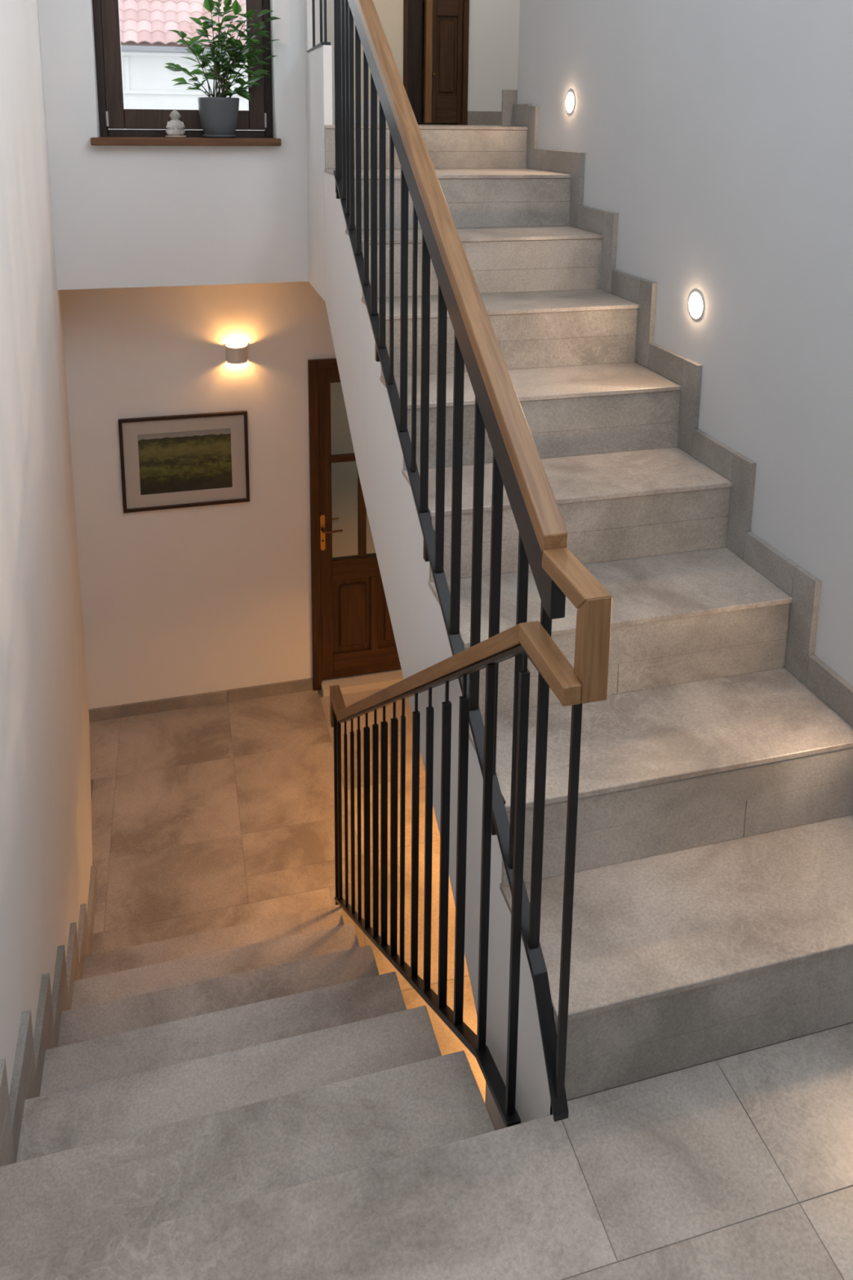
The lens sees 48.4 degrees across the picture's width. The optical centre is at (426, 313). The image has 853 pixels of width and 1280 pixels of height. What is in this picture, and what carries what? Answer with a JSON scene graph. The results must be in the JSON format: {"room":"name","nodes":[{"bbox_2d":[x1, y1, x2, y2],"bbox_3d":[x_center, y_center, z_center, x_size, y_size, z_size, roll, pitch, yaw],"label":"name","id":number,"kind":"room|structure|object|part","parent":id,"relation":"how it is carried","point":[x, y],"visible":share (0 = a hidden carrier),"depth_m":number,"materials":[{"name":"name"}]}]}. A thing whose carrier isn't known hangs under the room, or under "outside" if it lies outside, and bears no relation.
{"room":"stairwell","nodes":[
{"label":"stairwell","id":0,"kind":"room"},
{"bbox_2d":[0,0,92,1093],"bbox_3d":[-1.060,0.822,1.625,0.593,6.450,5.950,-2,12,-15],"label":"wall","id":1,"kind":"structure","parent":0,"point":[46,833],"depth_m":2.55,"materials":[{"name":"white paint"}]},
{"bbox_2d":[0,864,97,1166],"bbox_3d":[-0.842,1.831,2.004,0.030,1.346,3.164,-3,12,-15],"label":"baseboard","id":2,"kind":"structure","parent":1,"relation":"attached to","point":[29,1057],"depth_m":2.21,"materials":[{"name":"grey stone"}]},
{"bbox_2d":[37,0,309,289],"bbox_3d":[-1.169,-1.514,3.882,1.330,2.763,0.500,-2,12,-15],"label":"wall","id":3,"kind":"structure","parent":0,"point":[124,216],"depth_m":3.87,"materials":[{"name":"white paint"}]},
{"bbox_2d":[90,0,281,146],"bbox_3d":[-0.980,-1.318,3.791,0.739,1.268,0.265,-2,12,-15],"label":"window","id":4,"kind":"structure","parent":3,"relation":"attached to","point":[113,114],"depth_m":3.88,"materials":[{"name":"brown wood"}]},
{"bbox_3d":[-1.324,-1.337,3.799,0.033,1.240,0.065,-2,12,-15],"label":"frame","id":5,"kind":"part","parent":4,"relation":"part of","materials":[{"name":"brown wood"}]},
{"bbox_3d":[-1.272,-1.337,3.800,0.064,1.174,0.060,-2,12,-15],"label":"sash","id":6,"kind":"part","parent":4,"relation":"part of","materials":[{"name":"brown wood"}]},
{"bbox_2d":[165,109,186,137],"bbox_3d":[-1.012,-0.766,3.823,0.082,0.113,0.082,-2,12,-15],"label":"figurine","id":7,"kind":"object","parent":4,"relation":"on","point":[175,126],"visible":1,"depth_m":3.81,"materials":[{"name":"beige"}]},
{"bbox_3d":[-0.979,-0.706,3.887,0.739,0.030,0.210,-2,12,-15],"label":"sill","id":8,"kind":"part","parent":4,"relation":"part of","materials":[{"name":"brown wood"}]},
{"bbox_3d":[-1.003,-0.814,3.980,0.505,0.081,0.060,-2,12,-15],"label":"sash","id":9,"kind":"part","parent":4,"relation":"part of","materials":[{"name":"brown wood"}]},
{"bbox_3d":[-1.006,-0.759,4.004,0.639,0.032,0.065,-2,12,-15],"label":"frame","id":10,"kind":"part","parent":4,"relation":"part of","materials":[{"name":"brown wood"}]},
{"bbox_2d":[164,0,279,137],"bbox_3d":[-0.819,-1.003,3.813,0.458,0.584,0.238,-2,12,-15],"label":"potted plant","id":11,"kind":"object","parent":4,"relation":"on","point":[219,114],"visible":1,"depth_m":3.81,"materials":[{"name":"green plant"}]},
{"bbox_3d":[-0.914,-0.973,3.791,0.132,0.258,0.095,-2,12,-15],"label":"stem","id":12,"kind":"part","parent":11,"relation":"part of","materials":[{"name":"brown"}]},
{"bbox_3d":[-0.911,-0.891,3.834,0.107,0.082,0.005,-1,11,-6],"label":"stem","id":13,"kind":"part","parent":11,"relation":"part of","materials":[{"name":"brown"}]},
{"bbox_3d":[-0.925,-0.916,3.819,0.134,0.137,0.005,-3,12,-16],"label":"stem","id":14,"kind":"part","parent":11,"relation":"part of","materials":[{"name":"brown"}]},
{"bbox_3d":[-0.894,-0.950,3.843,0.042,0.191,0.005,-7,14,-32],"label":"stem","id":15,"kind":"part","parent":11,"relation":"part of","materials":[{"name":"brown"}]},
{"bbox_3d":[-0.854,-0.996,3.808,0.086,0.297,0.005,-7,14,-33],"label":"stem","id":16,"kind":"part","parent":11,"relation":"part of","materials":[{"name":"brown"}]},
{"bbox_3d":[-0.848,-1.018,3.787,0.005,0.347,0.042,2,11,7],"label":"stem","id":17,"kind":"part","parent":11,"relation":"part of","materials":[{"name":"brown"}]},
{"bbox_3d":[-0.831,-1.029,3.795,0.063,0.368,0.062,-2,12,-15],"label":"stem","id":18,"kind":"part","parent":11,"relation":"part of","materials":[{"name":"brown"}]},
{"bbox_3d":[-0.849,-0.806,3.879,0.168,0.151,0.168,-2,12,-15],"label":"pot","id":19,"kind":"part","parent":11,"relation":"part of","materials":[{"name":"grey ceramic"}]},
{"bbox_3d":[-0.838,-1.047,3.833,0.005,0.388,0.056,-4,12,-21],"label":"stem","id":20,"kind":"part","parent":11,"relation":"part of","materials":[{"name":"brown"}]},
{"bbox_3d":[-0.824,-0.972,3.845,0.006,0.236,0.046,-2,12,-15],"label":"stem","id":21,"kind":"part","parent":11,"relation":"part of","materials":[{"name":"brown"}]},
{"bbox_3d":[-0.818,-1.026,3.830,0.100,0.348,0.016,-2,12,-15],"label":"stem","id":22,"kind":"part","parent":11,"relation":"part of","materials":[{"name":"brown"}]},
{"bbox_3d":[-0.816,-0.985,3.816,0.078,0.272,0.062,-2,12,-15],"label":"stem","id":23,"kind":"part","parent":11,"relation":"part of","materials":[{"name":"brown"}]},
{"bbox_3d":[-0.770,-1.009,3.801,0.106,0.328,0.056,-2,12,-15],"label":"stem","id":24,"kind":"part","parent":11,"relation":"part of","materials":[{"name":"brown"}]},
{"bbox_3d":[-0.770,-0.992,3.843,0.185,0.278,0.012,-2,12,-15],"label":"stem","id":25,"kind":"part","parent":11,"relation":"part of","materials":[{"name":"brown"}]},
{"bbox_3d":[-0.765,-1.018,3.820,0.167,0.338,0.078,-2,12,-15],"label":"stem","id":26,"kind":"part","parent":11,"relation":"part of","materials":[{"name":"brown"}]},
{"bbox_3d":[-0.752,-0.936,3.837,0.179,0.172,0.074,-2,12,-15],"label":"stem","id":27,"kind":"part","parent":11,"relation":"part of","materials":[{"name":"brown"}]},
{"bbox_3d":[-0.745,-1.009,3.825,0.219,0.318,0.005,4,12,16],"label":"stem","id":28,"kind":"part","parent":11,"relation":"part of","materials":[{"name":"brown"}]},
{"bbox_3d":[-0.737,-0.972,3.849,0.182,0.238,0.069,-2,12,-15],"label":"stem","id":29,"kind":"part","parent":11,"relation":"part of","materials":[{"name":"brown"}]},
{"bbox_3d":[-0.722,-1.361,3.945,0.066,1.174,0.060,-2,12,-15],"label":"sash","id":30,"kind":"part","parent":4,"relation":"part of","materials":[{"name":"brown wood"}]},
{"bbox_3d":[-0.676,-1.365,3.970,0.032,1.240,0.065,-2,12,-15],"label":"frame","id":31,"kind":"part","parent":4,"relation":"part of","materials":[{"name":"brown wood"}]},
{"bbox_2d":[60,281,401,713],"bbox_3d":[-0.805,1.437,4.793,2.450,4.000,0.103,-2,12,-15],"label":"wall","id":32,"kind":"structure","parent":0,"point":[180,602],"depth_m":4.54,"materials":[{"name":"white paint"}]},
{"bbox_2d":[118,410,249,513],"bbox_3d":[-1.139,0.699,4.486,0.585,0.456,0.019,-2,12,-15],"label":"framed picture","id":33,"kind":"object","parent":32,"relation":"attached to","point":[167,462],"visible":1,"depth_m":4.49,"materials":[{"name":"brown wood"}]},
{"bbox_3d":[-1.414,0.711,4.413,0.016,0.425,0.019,-2,12,-15],"label":"frame","id":34,"kind":"part","parent":33,"relation":"part of","materials":[{"name":"brown wood"}]},
{"bbox_3d":[-1.137,0.483,4.442,0.585,0.016,0.019,-2,12,-15],"label":"frame","id":35,"kind":"part","parent":33,"relation":"part of","materials":[{"name":"brown wood"}]},
{"bbox_2d":[137,428,232,494],"bbox_3d":[-1.140,0.699,4.492,0.432,0.306,0.002,-2,12,-15],"label":"print","id":36,"kind":"object","parent":33,"relation":"attached to","point":[171,461],"depth_m":4.49},
{"bbox_3d":[-1.141,0.914,4.529,0.585,0.016,0.019,-2,12,-15],"label":"frame","id":37,"kind":"part","parent":33,"relation":"part of","materials":[{"name":"brown wood"}]},
{"bbox_3d":[-0.864,0.687,4.558,0.016,0.425,0.019,-2,12,-15],"label":"frame","id":38,"kind":"part","parent":33,"relation":"part of","materials":[{"name":"brown wood"}]},
{"bbox_2d":[88,677,313,721],"bbox_3d":[-1.114,1.931,4.749,1.093,0.062,0.015,-2,12,-15],"label":"baseboard","id":39,"kind":"structure","parent":32,"relation":"attached to","point":[301,685],"depth_m":4.74,"materials":[{"name":"grey stone"}]},
{"bbox_2d":[225,343,248,364],"bbox_3d":[-0.885,0.188,4.433,0.104,0.084,0.054,-2,12,-15],"label":"wall lamp","id":40,"kind":"object","parent":32,"relation":"attached to","point":[235,355],"visible":1,"depth_m":4.42,"materials":[{"name":"white paint"}]},
{"bbox_2d":[307,358,401,690],"bbox_3d":[-0.243,1.059,4.845,0.710,1.751,0.142,-2,12,-15],"label":"door","id":41,"kind":"structure","parent":32,"relation":"in","point":[353,634],"depth_m":4.84,"materials":[{"name":"brown wood"}]},
{"bbox_3d":[-0.567,1.071,4.770,0.045,1.751,0.122,-2,12,-15],"label":"frame","id":42,"kind":"part","parent":41,"relation":"part of","materials":[{"name":"brown wood"}]},
{"bbox_3d":[-0.520,1.097,4.748,0.024,0.190,0.005,-2,12,-15],"label":"handle plate","id":43,"kind":"part","parent":41,"relation":"part of","materials":[{"name":"gold metal"}]},
{"bbox_3d":[-0.238,0.220,4.686,0.620,0.044,0.122,-2,12,-15],"label":"frame","id":44,"kind":"part","parent":41,"relation":"part of","materials":[{"name":"brown wood"}]},
{"bbox_3d":[-0.472,1.081,4.734,0.103,0.020,0.042,-2,12,-15],"label":"lever","id":45,"kind":"part","parent":41,"relation":"part of","materials":[{"name":"brown metal"}]},
{"bbox_3d":[-0.235,0.285,4.684,0.490,0.078,0.040,-2,12,-15],"label":"rail","id":46,"kind":"part","parent":41,"relation":"part of","materials":[{"name":"brown wood"}]},
{"bbox_3d":[-0.387,1.554,4.896,0.197,0.413,0.022,-2,12,-15],"label":"panel","id":47,"kind":"part","parent":41,"relation":"part of","materials":[{"name":"brown wood"}]},
{"bbox_3d":[-0.244,1.290,4.887,0.490,0.111,0.040,-2,12,-15],"label":"rail","id":48,"kind":"part","parent":41,"relation":"part of","materials":[{"name":"brown wood"}]},
{"bbox_3d":[-0.249,1.816,4.993,0.490,0.136,0.040,-2,12,-15],"label":"rail","id":49,"kind":"part","parent":41,"relation":"part of","materials":[{"name":"brown wood"}]},
{"bbox_3d":[-0.188,1.545,4.949,0.138,0.413,0.022,-2,12,-15],"label":"panel","id":50,"kind":"part","parent":41,"relation":"part of","materials":[{"name":"brown wood"}]},
{"bbox_2d":[89,670,485,1102],"bbox_3d":[-0.355,2.313,3.436,1.863,0.226,3.037,-2,12,-15],"label":"floor","id":51,"kind":"structure","parent":0,"point":[206,818],"depth_m":3.94,"materials":[{"name":"grey tile"}]},
{"bbox_2d":[0,904,495,1266],"bbox_3d":[-0.478,1.913,2.349,0.901,1.436,1.799,-2,12,-15],"label":"staircase","id":52,"kind":"structure","parent":51,"relation":"on","point":[186,1075],"depth_m":1.96,"materials":[{"name":"grey stone"}]},
{"bbox_2d":[259,0,319,130],"bbox_3d":[0.645,-1.815,4.801,2.770,2.500,2.500,-2,12,-15],"label":"wall","id":53,"kind":"structure","parent":0,"point":[317,2],"depth_m":3.88,"materials":[{"name":"white paint"}]},
{"bbox_2d":[304,0,332,301],"bbox_3d":[-0.417,-1.444,3.589,0.032,2.769,0.467,-2,12,-15],"label":"wall","id":54,"kind":"structure","parent":0,"point":[318,61],"depth_m":3.73,"materials":[{"name":"white paint"}]},
{"bbox_2d":[306,0,330,52],"bbox_3d":[-0.411,-1.394,3.569,0.040,0.770,0.400,-2,12,-15],"label":"railing","id":55,"kind":"object","parent":54,"relation":"on","point":[325,42],"visible":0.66,"depth_m":3.55,"materials":[{"name":"grey metal"}]},
{"bbox_2d":[330,382,375,557],"bbox_3d":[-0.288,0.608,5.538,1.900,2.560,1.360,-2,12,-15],"label":"glass pane","id":56,"kind":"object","parent":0,"point":[344,474],"depth_m":6.19,"materials":[{"name":"glass"}]},
{"bbox_2d":[332,124,501,126],"bbox_3d":[0.599,-0.644,4.975,2.570,0.665,2.200,-2,12,-15],"label":"floor","id":57,"kind":"structure","parent":0,"point":[332,124],"depth_m":4.77,"materials":[{"name":"grey tile"}]},
{"bbox_2d":[322,0,519,124],"bbox_3d":[0.197,-2.162,6.246,2.570,2.600,1.000,-2,12,-15],"label":"wall","id":58,"kind":"structure","parent":0,"point":[494,24],"depth_m":5.87,"materials":[{"name":"white paint"}]},
{"bbox_2d":[332,100,387,124],"bbox_3d":[-0.532,-1.211,5.707,0.806,0.135,0.015,-2,12,-15],"label":"baseboard","id":59,"kind":"structure","parent":58,"relation":"attached to","point":[333,101],"depth_m":5.74,"materials":[{"name":"grey stone"}]},
{"bbox_2d":[403,0,469,124],"bbox_3d":[0.047,-1.941,5.775,0.409,1.550,0.140,-2,12,-15],"label":"door","id":60,"kind":"structure","parent":58,"relation":"in","point":[446,22],"depth_m":5.83,"materials":[{"name":"brown wood"}]},
{"bbox_3d":[-0.138,-1.933,5.726,0.026,1.550,0.140,-2,12,-15],"label":"frame","id":61,"kind":"part","parent":60,"relation":"part of","materials":[{"name":"brown wood"}]},
{"bbox_3d":[0.120,-1.270,5.908,0.135,0.165,0.035,-2,12,-15],"label":"rail","id":62,"kind":"part","parent":60,"relation":"part of","materials":[{"name":"brown wood"}]},
{"bbox_3d":[0.124,-1.584,5.843,0.135,0.475,0.020,-2,12,-15],"label":"panel","id":63,"kind":"part","parent":60,"relation":"part of","materials":[{"name":"brown wood"}]},
{"bbox_3d":[0.126,-1.866,5.788,0.135,0.100,0.035,-2,12,-15],"label":"rail","id":64,"kind":"part","parent":60,"relation":"part of","materials":[{"name":"brown wood"}]},
{"bbox_3d":[0.229,-1.948,5.823,0.031,1.550,0.140,-2,12,-15],"label":"frame","id":65,"kind":"part","parent":60,"relation":"part of","materials":[{"name":"brown wood"}]},
{"bbox_2d":[466,111,501,125],"bbox_3d":[0.907,-1.249,6.092,1.352,0.085,0.015,-2,12,-15],"label":"baseboard","id":66,"kind":"structure","parent":58,"relation":"attached to","point":[474,117],"depth_m":5.94,"materials":[{"name":"grey stone"}]},
{"bbox_2d":[0,1022,852,1279],"bbox_3d":[0.477,1.717,0.424,1.742,0.300,2.536,-2,12,-15],"label":"floor","id":67,"kind":"structure","parent":0,"point":[740,1166],"depth_m":1.44,"materials":[{"name":"grey tile"}]},
{"bbox_2d":[323,124,852,1130],"bbox_3d":[0.266,0.760,2.884,0.811,2.600,2.648,-2,12,-15],"label":"staircase","id":68,"kind":"structure","parent":67,"relation":"on","point":[713,916],"depth_m":2.11,"materials":[{"name":"grey stone"}]},
{"bbox_2d":[329,0,612,1127],"bbox_3d":[-0.077,0.604,2.423,0.093,3.578,2.203,-2,12,-15],"label":"stair railing","id":69,"kind":"object","parent":68,"relation":"attached to","point":[517,465],"visible":0.99,"depth_m":1.95,"materials":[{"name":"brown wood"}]},
{"bbox_3d":[-0.310,1.409,3.327,0.036,0.146,0.143,-2,12,-15],"label":"handrail","id":70,"kind":"part","parent":69,"relation":"part of","materials":[{"name":"brown wood"}]},
{"bbox_3d":[-0.065,0.940,2.371,0.034,1.243,1.610,-3,12,-16],"label":"handrail","id":71,"kind":"part","parent":69,"relation":"part of","materials":[{"name":"brown wood"}]},
{"bbox_3d":[-0.061,-0.496,2.286,0.040,1.367,2.046,-2,12,-15],"label":"handrail","id":72,"kind":"part","parent":69,"relation":"part of","materials":[{"name":"brown wood"}]},
{"bbox_3d":[0.183,0.515,1.407,0.034,0.030,0.179,-2,12,-15],"label":"handrail","id":73,"kind":"part","parent":69,"relation":"part of","materials":[{"name":"brown wood"}]},
{"bbox_3d":[0.217,0.389,1.383,0.040,0.031,0.162,-2,12,-15],"label":"handrail","id":74,"kind":"part","parent":69,"relation":"part of","materials":[{"name":"brown wood"}]},
{"bbox_3d":[0.233,0.466,1.333,0.039,0.158,0.031,-2,12,-15],"label":"handrail","id":75,"kind":"part","parent":69,"relation":"part of","materials":[{"name":"brown wood"}]},
{"bbox_2d":[516,0,852,685],"bbox_3d":[1.027,0.753,2.069,0.242,6.450,5.737,-2,12,-15],"label":"wall","id":76,"kind":"structure","parent":0,"point":[718,134],"depth_m":2.35,"materials":[{"name":"grey paint"}]},
{"bbox_2d":[565,90,574,114],"bbox_3d":[0.503,-0.741,3.327,0.016,0.080,0.080,-2,12,-15],"label":"step light","id":77,"kind":"object","parent":76,"relation":"attached to","point":[570,100],"visible":1,"depth_m":3.31,"materials":[{"name":"white paint"}]},
{"bbox_2d":[501,89,852,727],"bbox_3d":[0.822,0.311,2.240,0.090,1.744,3.736,-2,12,-15],"label":"baseboard","id":78,"kind":"structure","parent":76,"relation":"attached to","point":[804,588],"depth_m":2.57,"materials":[{"name":"grey stone"}]},
{"bbox_2d":[688,290,704,319],"bbox_3d":[0.732,-0.022,2.579,0.016,0.080,0.080,-2,12,-15],"label":"step light","id":79,"kind":"object","parent":76,"relation":"attached to","point":[695,301],"visible":1,"depth_m":2.57,"materials":[{"name":"white paint"}]},
{"bbox_3d":[-2.196,2.288,10.885,18.000,0.100,11.300,-2,12,-15],"label":"ground","id":80,"kind":"structure","parent":0,"visible":0},
{"bbox_2d":[108,0,259,130],"bbox_3d":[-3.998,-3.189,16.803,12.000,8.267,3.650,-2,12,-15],"label":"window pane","id":81,"kind":"object","parent":80,"relation":"on","point":[147,42],"visible":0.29,"depth_m":15.13,"materials":[{"name":"grey"}]}
]}

